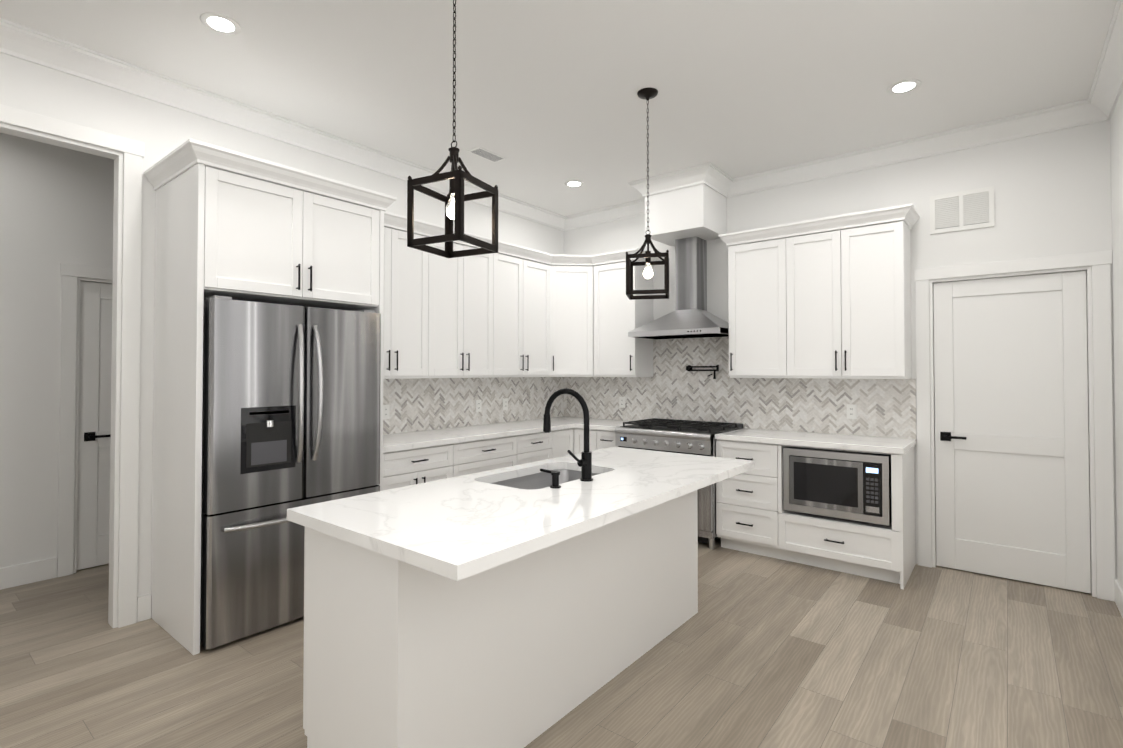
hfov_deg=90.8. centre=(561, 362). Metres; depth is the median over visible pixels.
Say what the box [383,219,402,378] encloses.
upper cabinet
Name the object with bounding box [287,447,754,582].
island countertop
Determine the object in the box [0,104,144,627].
door frame
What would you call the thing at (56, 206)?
wall
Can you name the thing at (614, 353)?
upper cabinet
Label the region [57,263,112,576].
door frame
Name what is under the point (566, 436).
base cabinet
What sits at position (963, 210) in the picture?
air vent
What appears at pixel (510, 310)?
upper cabinet
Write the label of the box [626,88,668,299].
pendant light
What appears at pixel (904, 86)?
recessed light
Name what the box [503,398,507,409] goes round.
electrical outlet plate
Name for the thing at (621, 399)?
electrical outlet plate
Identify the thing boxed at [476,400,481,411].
electrical outlet plate
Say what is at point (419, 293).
upper cabinet
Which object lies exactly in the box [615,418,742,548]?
range
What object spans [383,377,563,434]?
backsplash
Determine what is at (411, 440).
countertop
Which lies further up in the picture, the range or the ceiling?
the ceiling
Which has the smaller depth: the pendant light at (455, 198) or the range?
the pendant light at (455, 198)
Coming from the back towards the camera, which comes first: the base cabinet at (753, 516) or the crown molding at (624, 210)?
the crown molding at (624, 210)
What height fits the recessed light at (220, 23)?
0.004 m
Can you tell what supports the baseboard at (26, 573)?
attached to the wall at (56, 206)
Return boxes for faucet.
[540,388,592,487]
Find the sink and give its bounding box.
[483,463,602,490]
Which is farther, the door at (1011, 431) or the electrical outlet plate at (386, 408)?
the electrical outlet plate at (386, 408)
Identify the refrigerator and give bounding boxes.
[200,295,380,648]
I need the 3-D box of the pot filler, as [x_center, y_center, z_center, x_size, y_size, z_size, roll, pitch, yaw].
[1.293,0.085,5.151,0.076,0.130,0.345,1,-1,-43]
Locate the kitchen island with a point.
(520, 606)
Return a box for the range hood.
[628,236,728,338]
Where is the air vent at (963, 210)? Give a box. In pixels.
[930,186,994,234]
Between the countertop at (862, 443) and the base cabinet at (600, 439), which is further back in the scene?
the base cabinet at (600, 439)
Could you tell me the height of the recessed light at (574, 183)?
0.004 m
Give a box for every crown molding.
[0,18,567,230]
[564,201,644,229]
[628,162,719,203]
[636,200,644,207]
[705,169,735,195]
[724,100,1083,197]
[1084,0,1122,124]
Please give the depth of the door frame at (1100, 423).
3.56 m
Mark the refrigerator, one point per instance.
(291, 408)
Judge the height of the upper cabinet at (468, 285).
1.140 m
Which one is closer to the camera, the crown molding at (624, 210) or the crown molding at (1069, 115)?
the crown molding at (1069, 115)
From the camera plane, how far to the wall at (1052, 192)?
3.98 m
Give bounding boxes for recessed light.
[200,12,240,34]
[564,180,583,186]
[887,79,920,93]
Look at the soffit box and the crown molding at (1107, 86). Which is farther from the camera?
the soffit box
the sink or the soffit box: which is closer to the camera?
the sink
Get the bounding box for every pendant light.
[407,0,497,257]
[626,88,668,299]
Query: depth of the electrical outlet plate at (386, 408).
4.44 m
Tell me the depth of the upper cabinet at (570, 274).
5.56 m
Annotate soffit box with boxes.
[645,184,726,245]
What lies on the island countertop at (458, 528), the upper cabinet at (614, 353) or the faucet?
the faucet
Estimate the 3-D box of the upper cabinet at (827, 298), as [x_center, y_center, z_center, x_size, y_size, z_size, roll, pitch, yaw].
[2.181,-0.485,4.298,0.863,1.212,0.348,-1,-1,39]
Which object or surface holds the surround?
on the floor
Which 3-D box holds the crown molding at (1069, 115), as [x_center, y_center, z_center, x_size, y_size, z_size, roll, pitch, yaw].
[2.407,-1.587,4.291,2.380,0.125,0.108,-1,-1,39]
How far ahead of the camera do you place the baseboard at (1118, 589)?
3.33 m
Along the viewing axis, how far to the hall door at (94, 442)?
4.05 m
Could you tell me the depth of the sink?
2.96 m
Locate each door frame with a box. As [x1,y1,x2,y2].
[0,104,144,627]
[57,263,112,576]
[914,250,1114,601]
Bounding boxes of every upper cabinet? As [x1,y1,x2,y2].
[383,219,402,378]
[399,227,438,378]
[439,240,498,377]
[499,247,518,376]
[519,251,550,376]
[539,253,590,376]
[591,248,654,376]
[726,224,797,377]
[794,205,913,378]
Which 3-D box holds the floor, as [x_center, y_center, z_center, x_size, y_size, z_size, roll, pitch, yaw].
[-0.985,1.524,2.548,6.000,0.100,7.200,-1,-1,39]
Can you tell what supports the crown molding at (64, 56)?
attached to the wall at (160, 129)
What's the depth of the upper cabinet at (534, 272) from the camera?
5.36 m
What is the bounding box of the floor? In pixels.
[0,537,1122,747]
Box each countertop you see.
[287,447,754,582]
[383,416,633,452]
[715,428,915,453]
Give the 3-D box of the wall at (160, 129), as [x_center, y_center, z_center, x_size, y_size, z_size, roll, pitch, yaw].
[-2.208,-0.086,3.558,0.100,3.150,7.000,-1,-1,39]
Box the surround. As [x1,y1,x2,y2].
[144,138,396,654]
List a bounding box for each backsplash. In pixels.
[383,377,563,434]
[564,336,915,438]
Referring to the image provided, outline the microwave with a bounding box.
[783,446,891,525]
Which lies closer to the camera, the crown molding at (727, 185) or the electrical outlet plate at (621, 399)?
the crown molding at (727, 185)
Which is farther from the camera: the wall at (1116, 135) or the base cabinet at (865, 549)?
the base cabinet at (865, 549)
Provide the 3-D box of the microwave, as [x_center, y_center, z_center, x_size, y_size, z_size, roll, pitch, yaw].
[2.091,0.864,4.127,0.685,0.460,0.578,-1,-1,39]
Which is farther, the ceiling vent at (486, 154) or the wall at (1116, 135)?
the ceiling vent at (486, 154)
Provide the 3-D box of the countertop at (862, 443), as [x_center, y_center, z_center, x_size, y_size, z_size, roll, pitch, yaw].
[1.936,0.591,4.288,1.304,0.040,0.630,-1,-1,39]
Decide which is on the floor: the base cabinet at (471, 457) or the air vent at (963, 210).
the base cabinet at (471, 457)
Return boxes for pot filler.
[686,365,718,378]
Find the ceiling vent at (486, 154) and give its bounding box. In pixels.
[467,147,506,162]
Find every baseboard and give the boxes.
[0,557,56,589]
[137,594,150,617]
[1114,579,1122,617]
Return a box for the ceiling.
[0,0,1116,215]
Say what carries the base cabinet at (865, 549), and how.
on the floor
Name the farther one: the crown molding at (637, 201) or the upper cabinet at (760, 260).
the crown molding at (637, 201)
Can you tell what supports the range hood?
attached to the wall at (1052, 192)
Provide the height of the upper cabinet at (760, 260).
1.212 m
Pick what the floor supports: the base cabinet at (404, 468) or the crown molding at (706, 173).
the base cabinet at (404, 468)
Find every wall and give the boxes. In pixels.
[0,53,563,622]
[0,133,113,567]
[564,120,1116,595]
[1110,89,1122,588]
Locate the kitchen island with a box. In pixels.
[297,491,697,747]
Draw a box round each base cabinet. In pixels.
[383,443,454,490]
[455,435,518,476]
[519,430,558,464]
[559,428,573,456]
[574,428,617,453]
[716,439,807,559]
[784,507,915,589]
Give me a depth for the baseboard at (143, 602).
3.19 m
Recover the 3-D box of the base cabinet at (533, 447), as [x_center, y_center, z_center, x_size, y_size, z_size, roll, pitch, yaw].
[-0.455,1.070,5.142,0.618,0.890,0.533,-1,-1,39]
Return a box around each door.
[77,281,112,569]
[933,271,1090,593]
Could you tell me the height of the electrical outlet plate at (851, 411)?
0.114 m
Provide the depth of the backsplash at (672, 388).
5.00 m
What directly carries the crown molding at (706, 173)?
attached to the ceiling
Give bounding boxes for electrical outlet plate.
[383,405,389,418]
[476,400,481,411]
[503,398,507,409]
[619,397,624,407]
[847,404,856,418]

